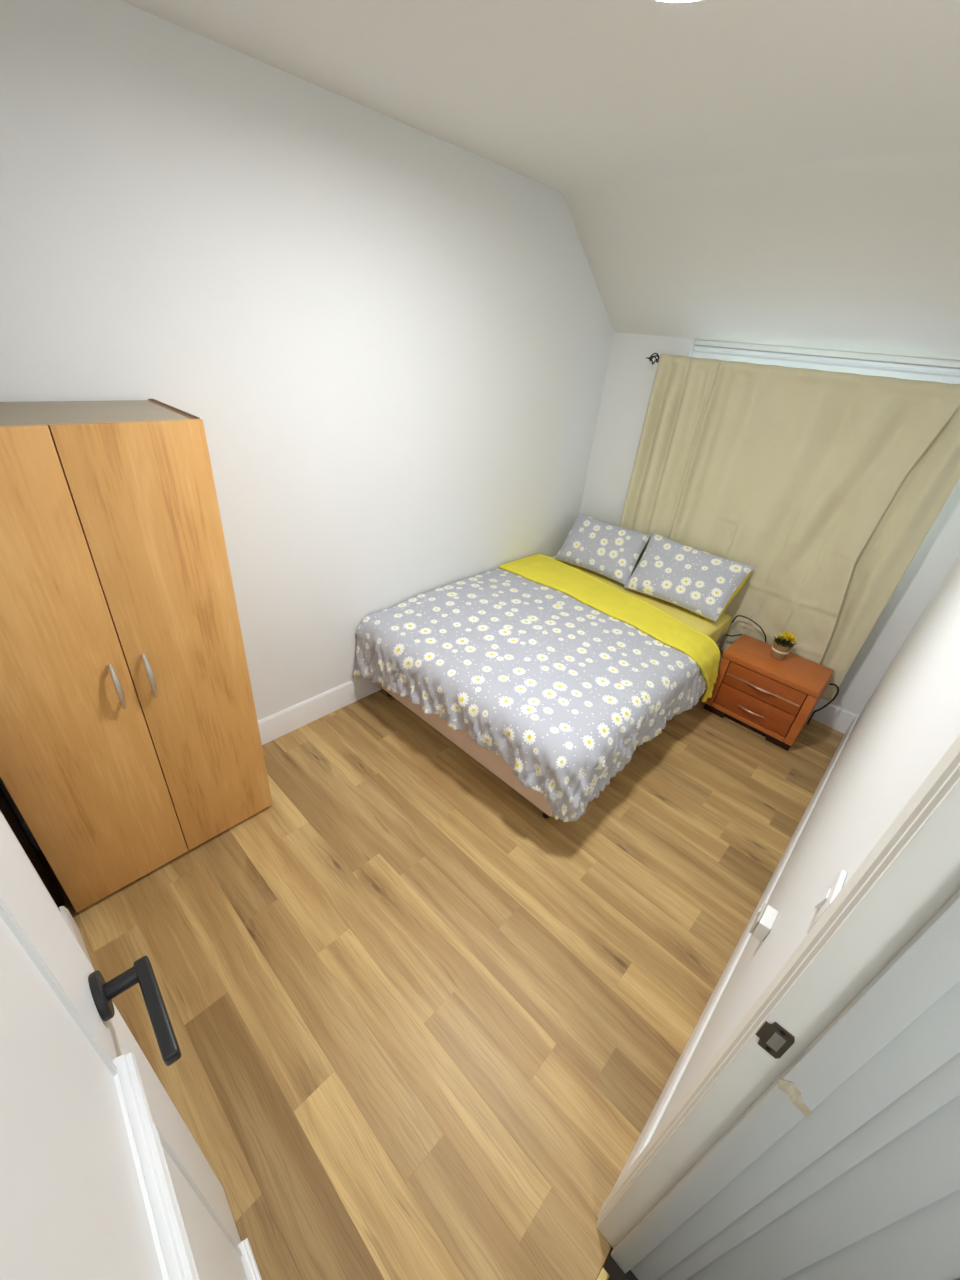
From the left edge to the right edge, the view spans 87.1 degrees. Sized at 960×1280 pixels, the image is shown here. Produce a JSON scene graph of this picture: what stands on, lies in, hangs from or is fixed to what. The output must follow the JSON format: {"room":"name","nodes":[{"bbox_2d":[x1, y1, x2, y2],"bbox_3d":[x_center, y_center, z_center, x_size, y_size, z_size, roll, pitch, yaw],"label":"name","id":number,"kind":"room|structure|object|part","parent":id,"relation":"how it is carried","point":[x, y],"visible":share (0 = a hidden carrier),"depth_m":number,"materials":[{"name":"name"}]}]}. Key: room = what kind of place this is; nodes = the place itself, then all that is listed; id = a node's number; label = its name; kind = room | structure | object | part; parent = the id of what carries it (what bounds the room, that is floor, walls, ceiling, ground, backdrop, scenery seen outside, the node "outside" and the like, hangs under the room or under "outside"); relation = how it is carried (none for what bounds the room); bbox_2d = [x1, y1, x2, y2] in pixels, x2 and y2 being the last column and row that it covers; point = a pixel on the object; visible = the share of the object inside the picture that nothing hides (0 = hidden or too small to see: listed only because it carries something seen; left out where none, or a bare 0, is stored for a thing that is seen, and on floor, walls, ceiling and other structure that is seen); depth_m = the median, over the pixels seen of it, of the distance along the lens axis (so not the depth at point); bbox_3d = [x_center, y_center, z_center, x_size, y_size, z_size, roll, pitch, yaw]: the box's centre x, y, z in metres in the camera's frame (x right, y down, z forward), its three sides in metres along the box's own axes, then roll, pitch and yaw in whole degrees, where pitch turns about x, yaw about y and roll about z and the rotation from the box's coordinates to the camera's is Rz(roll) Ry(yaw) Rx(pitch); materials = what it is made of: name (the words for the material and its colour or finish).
{"room":"bedroom","nodes":[
{"label":"bedroom","id":0,"kind":"room"},
{"bbox_2d":[0,811,61,914],"bbox_3d":[-1.046,0.245,0.574,2.175,2.632,0.530,30,38,34],"label":"wall","id":1,"kind":"structure","parent":0,"point":[0,811],"depth_m":1.52,"materials":[{"name":"paint"}]},
{"bbox_2d":[59,906,93,968],"bbox_3d":[-0.818,1.291,1.269,1.645,0.148,0.016,30,38,34],"label":"baseboard","id":2,"kind":"structure","parent":1,"relation":"attached to","point":[66,915],"depth_m":1.67,"materials":[{"name":"white paint"}]},
{"bbox_2d":[0,812,261,1279],"bbox_3d":[-0.319,0.682,0.563,0.100,1.985,0.699,-22,41,-38],"label":"door","id":3,"kind":"structure","parent":1,"relation":"in","point":[102,1177],"depth_m":0.47,"materials":[{"name":"paint"}]},
{"bbox_3d":[-0.303,0.283,0.300,0.033,0.760,0.360,-22,41,-38],"label":"panel","id":4,"kind":"part","parent":3,"relation":"part of","materials":[{"name":"paint"}]},
{"bbox_3d":[-0.290,0.278,0.311,0.005,0.764,0.364,-22,41,-38],"label":"panel moulding","id":5,"kind":"part","parent":3,"relation":"part of","materials":[{"name":"paint"}]},
{"bbox_3d":[-0.504,0.473,0.673,0.011,0.064,0.064,-22,41,-38],"label":"handle","id":6,"kind":"part","parent":3,"relation":"part of","materials":[{"name":"black metal"}]},
{"bbox_3d":[-0.318,0.614,0.522,0.019,0.040,0.384,-22,41,-38],"label":"rail moulding","id":7,"kind":"part","parent":3,"relation":"part of","materials":[{"name":"paint"}]},
{"bbox_3d":[-0.427,0.485,0.667,0.018,0.022,0.148,-22,41,-38],"label":"lever","id":8,"kind":"part","parent":3,"relation":"part of","materials":[{"name":"black metal"}]},
{"bbox_3d":[-0.373,1.092,0.803,0.005,0.784,0.364,-22,41,-38],"label":"panel moulding","id":9,"kind":"part","parent":3,"relation":"part of","materials":[{"name":"paint"}]},
{"bbox_3d":[-0.386,1.097,0.792,0.033,0.780,0.360,-22,41,-38],"label":"panel","id":10,"kind":"part","parent":3,"relation":"part of","materials":[{"name":"paint"}]},
{"bbox_3d":[-0.401,1.432,1.016,0.019,0.030,0.384,-22,41,-38],"label":"rail moulding","id":11,"kind":"part","parent":3,"relation":"part of","materials":[{"name":"paint"}]},
{"bbox_2d":[0,0,613,823],"bbox_3d":[-0.542,-0.836,2.449,0.100,2.632,4.350,30,38,34],"label":"wall","id":12,"kind":"structure","parent":0,"point":[390,340],"depth_m":1.96,"materials":[{"name":"paint"}]},
{"bbox_2d":[21,676,381,850],"bbox_3d":[-0.662,0.263,2.998,0.016,0.148,3.990,30,38,34],"label":"baseboard","id":13,"kind":"structure","parent":12,"relation":"attached to","point":[274,726],"depth_m":2.75,"materials":[{"name":"white paint"}]},
{"bbox_2d":[36,689,843,1279],"bbox_3d":[0.503,1.104,2.101,3.640,0.160,4.600,30,38,34],"label":"floor","id":14,"kind":"structure","parent":0,"point":[426,1022],"depth_m":1.74,"materials":[{"name":"brown wood"}]},
{"bbox_2d":[0,789,64,907],"bbox_3d":[-1.594,0.343,1.299,0.025,1.600,0.420,30,38,34],"label":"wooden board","id":15,"kind":"object","parent":14,"relation":"on","point":[5,808],"visible":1,"depth_m":1.67,"materials":[{"name":"black wood"}]},
{"bbox_2d":[0,399,271,911],"bbox_3d":[-1.242,0.105,1.726,0.451,1.627,0.729,30,38,34],"label":"wardrobe","id":16,"kind":"object","parent":14,"relation":"on","point":[130,739],"visible":1,"depth_m":1.53,"materials":[{"name":"brown wood"}]},
{"bbox_3d":[-1.242,0.224,1.510,0.018,1.602,0.372,30,38,34],"label":"door","id":17,"kind":"part","parent":16,"relation":"part of","materials":[{"name":"brown wood"}]},
{"bbox_3d":[-1.195,-0.589,1.332,0.383,0.019,0.692,30,38,34],"label":"panel","id":18,"kind":"part","parent":16,"relation":"part of","materials":[{"name":"laminate"}]},
{"bbox_3d":[-1.403,0.013,1.852,0.002,1.585,0.725,30,38,34],"label":"panel","id":19,"kind":"part","parent":16,"relation":"part of","materials":[{"name":"brown wood"}]},
{"bbox_3d":[-1.116,0.146,1.556,0.045,0.172,0.018,30,38,34],"label":"handle","id":20,"kind":"part","parent":16,"relation":"part of","materials":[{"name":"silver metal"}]},
{"bbox_3d":[-1.054,0.117,1.615,0.045,0.172,0.018,30,38,34],"label":"handle","id":21,"kind":"part","parent":16,"relation":"part of","materials":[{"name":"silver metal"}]},
{"bbox_3d":[-0.989,0.107,1.746,0.018,1.602,0.353,30,38,34],"label":"door","id":22,"kind":"part","parent":16,"relation":"part of","materials":[{"name":"brown wood"}]},
{"bbox_3d":[-1.019,-0.021,1.974,0.383,1.625,0.018,30,38,34],"label":"panel","id":23,"kind":"part","parent":16,"relation":"part of","materials":[{"name":"brown wood"}]},
{"bbox_2d":[378,642,719,817],"bbox_3d":[0.484,0.172,3.181,1.300,0.315,1.800,30,38,34],"label":"bed","id":24,"kind":"object","parent":14,"relation":"on","point":[494,763],"visible":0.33,"depth_m":2.50,"materials":[{"name":"fabric"}]},
{"bbox_2d":[551,556,731,643],"bbox_3d":[0.509,-0.057,3.044,1.316,0.219,1.805,30,38,34],"label":"mattress","id":25,"kind":"object","parent":24,"relation":"on","point":[715,630],"visible":0.09,"depth_m":3.18,"materials":[{"name":"yellow fabric"}]},
{"bbox_2d":[353,553,719,821],"bbox_3d":[0.375,0.082,2.868,1.500,0.435,1.629,30,38,34],"label":"duvet","id":26,"kind":"object","parent":25,"relation":"on","point":[551,668],"visible":1,"depth_m":2.52,"materials":[{"name":"grey fabric"}]},
{"bbox_2d":[555,512,650,584],"bbox_3d":[0.853,-0.650,3.552,0.648,0.303,0.305,30,38,34],"label":"pillow","id":27,"kind":"object","parent":25,"relation":"on","point":[611,551],"visible":1,"depth_m":3.48,"materials":[{"name":"grey fabric"}]},
{"bbox_2d":[624,532,754,620],"bbox_3d":[1.284,-0.401,3.188,0.676,0.321,0.318,30,38,34],"label":"pillow","id":28,"kind":"object","parent":25,"relation":"on","point":[700,582],"visible":1,"depth_m":3.12,"materials":[{"name":"grey fabric"}]},
{"bbox_2d":[597,1267,609,1279],"bbox_3d":[0.083,1.624,1.010,0.020,0.004,0.640,30,38,34],"label":"threshold","id":29,"kind":"object","parent":14,"relation":"on","point":[603,1275],"visible":1,"depth_m":1.21,"materials":[{"name":"gold metal"}]},
{"bbox_2d":[703,634,833,750],"bbox_3d":[1.716,0.308,3.052,0.524,0.430,0.372,30,38,34],"label":"bedside table","id":30,"kind":"object","parent":14,"relation":"on","point":[774,698],"visible":1,"depth_m":2.93,"materials":[{"name":"brown wood"}]},
{"bbox_3d":[1.561,0.205,3.193,0.046,0.346,0.337,30,38,34],"label":"panel","id":31,"kind":"part","parent":30,"relation":"part of","materials":[{"name":"brown wood"}]},
{"bbox_2d":[732,615,765,641],"bbox_3d":[1.689,0.101,3.246,0.266,0.520,0.026,24,35,27],"label":"power cord","id":32,"kind":"object","parent":30,"relation":"hanging from","point":[737,615],"visible":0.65,"depth_m":3.13,"materials":[{"name":"grey plastic"}]},
{"bbox_3d":[1.610,0.486,3.042,0.425,0.030,0.030,30,38,34],"label":"rail","id":33,"kind":"part","parent":30,"relation":"part of","materials":[{"name":"brown wood"}]},
{"bbox_3d":[1.596,0.420,2.977,0.150,0.014,0.037,30,38,34],"label":"handle","id":34,"kind":"part","parent":30,"relation":"part of","materials":[{"name":"metal"}]},
{"bbox_3d":[1.616,0.406,2.991,0.417,0.150,0.019,30,38,34],"label":"drawer","id":35,"kind":"part","parent":30,"relation":"part of","materials":[{"name":"brown wood"}]},
{"bbox_3d":[1.610,0.280,2.892,0.150,0.014,0.037,30,38,34],"label":"handle","id":36,"kind":"part","parent":30,"relation":"part of","materials":[{"name":"metal"}]},
{"bbox_3d":[1.630,0.274,2.911,0.417,0.150,0.019,30,38,34],"label":"drawer","id":37,"kind":"part","parent":30,"relation":"part of","materials":[{"name":"brown wood"}]},
{"bbox_2d":[771,631,796,659],"bbox_3d":[1.761,0.033,2.940,0.118,0.162,0.121,6,31,0],"label":"potted plant","id":38,"kind":"object","parent":30,"relation":"on","point":[781,647],"visible":1,"depth_m":2.92,"materials":[{"name":"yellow plant"}]},
{"bbox_3d":[1.756,0.059,2.956,0.108,0.100,0.108,30,38,34],"label":"pot","id":39,"kind":"part","parent":38,"relation":"part of","materials":[{"name":"paper"}]},
{"bbox_3d":[1.899,0.400,2.928,0.046,0.346,0.337,30,38,34],"label":"panel","id":40,"kind":"part","parent":30,"relation":"part of","materials":[{"name":"brown wood"}]},
{"bbox_2d":[807,683,838,724],"bbox_3d":[2.053,0.398,3.019,0.067,0.330,0.041,30,38,34],"label":"power cord","id":41,"kind":"object","parent":30,"relation":"hanging from","point":[835,696],"visible":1,"depth_m":2.99,"materials":[{"name":"black plastic"}]},
{"bbox_2d":[121,0,959,360],"bbox_3d":[0.374,-1.272,1.256,2.395,0.758,4.350,30,38,34],"label":"ceiling","id":42,"kind":"structure","parent":0,"point":[786,173],"depth_m":1.68,"materials":[{"name":"paint"}]},
{"bbox_2d":[650,0,704,3],"bbox_3d":[0.387,-1.285,0.953,0.264,0.019,0.264,30,38,34],"label":"recessed light","id":43,"kind":"object","parent":42,"relation":"in","point":[659,1],"visible":1,"depth_m":1.06,"materials":[{"name":"white plastic"}]},
{"bbox_2d":[580,332,959,714],"bbox_3d":[1.717,-0.861,3.184,2.295,2.312,0.260,30,38,34],"label":"wall","id":44,"kind":"structure","parent":0,"point":[629,379],"depth_m":3.16,"materials":[{"name":"paint"}]},
{"bbox_2d":[647,353,659,364],"bbox_3d":[1.745,-1.358,2.606,1.939,0.065,0.130,30,38,34],"label":"curtain rod","id":45,"kind":"object","parent":44,"relation":"attached to","point":[651,357],"visible":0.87,"depth_m":3.09,"materials":[{"name":"metal"}]},
{"bbox_2d":[619,354,959,663],"bbox_3d":[1.554,-0.710,3.057,1.487,1.664,0.078,30,38,34],"label":"curtain","id":46,"kind":"object","parent":45,"relation":"hanging from","point":[787,473],"visible":0.73,"depth_m":2.87,"materials":[{"name":"fabric"}]},
{"bbox_2d":[820,384,959,700],"bbox_3d":[2.079,-0.401,2.643,0.052,1.674,0.329,-23,41,-39],"label":"curtain","id":47,"kind":"object","parent":45,"relation":"hanging from","point":[883,561],"visible":0.82,"depth_m":2.58,"materials":[{"name":"fabric"}]},
{"bbox_2d":[719,655,858,733],"bbox_3d":[1.491,0.074,3.675,2.160,0.148,0.016,30,38,34],"label":"baseboard","id":48,"kind":"structure","parent":44,"relation":"attached to","point":[839,719],"depth_m":3.12,"materials":[{"name":"white paint"}]},
{"bbox_2d":[692,345,959,383],"bbox_3d":[1.783,-1.084,2.929,1.398,0.981,0.155,30,38,34],"label":"window","id":49,"kind":"structure","parent":44,"relation":"in","point":[949,375],"depth_m":2.62,"materials":[{"name":"plastic"}]},
{"bbox_2d":[694,339,959,367],"bbox_3d":[1.868,-1.535,2.708,1.398,0.028,0.225,30,38,34],"label":"trim","id":50,"kind":"structure","parent":44,"relation":"attached to","point":[795,350],"depth_m":2.60,"materials":[{"name":"paint"}]},
{"bbox_2d":[649,551,959,1141],"bbox_3d":[0.886,0.205,0.969,0.120,2.632,4.440,30,38,34],"label":"wall","id":51,"kind":"structure","parent":0,"point":[911,719],"depth_m":1.16,"materials":[{"name":"paint"}]},
{"bbox_2d":[611,716,858,1191],"bbox_3d":[1.306,0.959,2.179,0.016,0.148,2.775,30,38,34],"label":"baseboard","id":52,"kind":"structure","parent":51,"relation":"attached to","point":[657,1112],"depth_m":1.67,"materials":[{"name":"white paint"}]},
{"bbox_2d":[749,903,778,940],"bbox_3d":[0.762,0.758,1.359,0.040,0.060,0.072,30,38,34],"label":"box","id":53,"kind":"object","parent":51,"relation":"attached to","point":[766,917],"visible":1,"depth_m":1.34,"materials":[{"name":"white plastic"}]},
{"bbox_3d":[0.753,0.753,1.367,0.005,0.060,0.072,30,38,34],"label":"plate","id":54,"kind":"part","parent":53,"relation":"part of","materials":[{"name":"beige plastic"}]},
{"bbox_2d":[597,735,959,1279],"bbox_3d":[0.334,0.713,0.333,0.500,2.300,0.831,30,38,34],"label":"door frame","id":55,"kind":"structure","parent":51,"relation":"attached to","point":[866,1007],"depth_m":0.67,"materials":[{"name":"paint"}]},
{"bbox_3d":[0.404,0.548,0.694,0.035,0.064,0.002,30,38,34],"label":"strike plate","id":56,"kind":"part","parent":55,"relation":"part of","materials":[{"name":"metal"}]},
{"bbox_2d":[808,870,846,932],"bbox_3d":[0.524,0.397,0.768,0.015,0.080,0.080,30,38,34],"label":"light switch","id":57,"kind":"object","parent":51,"relation":"attached to","point":[823,901],"visible":0.68,"depth_m":0.76,"materials":[{"name":"white plastic"}]}
]}

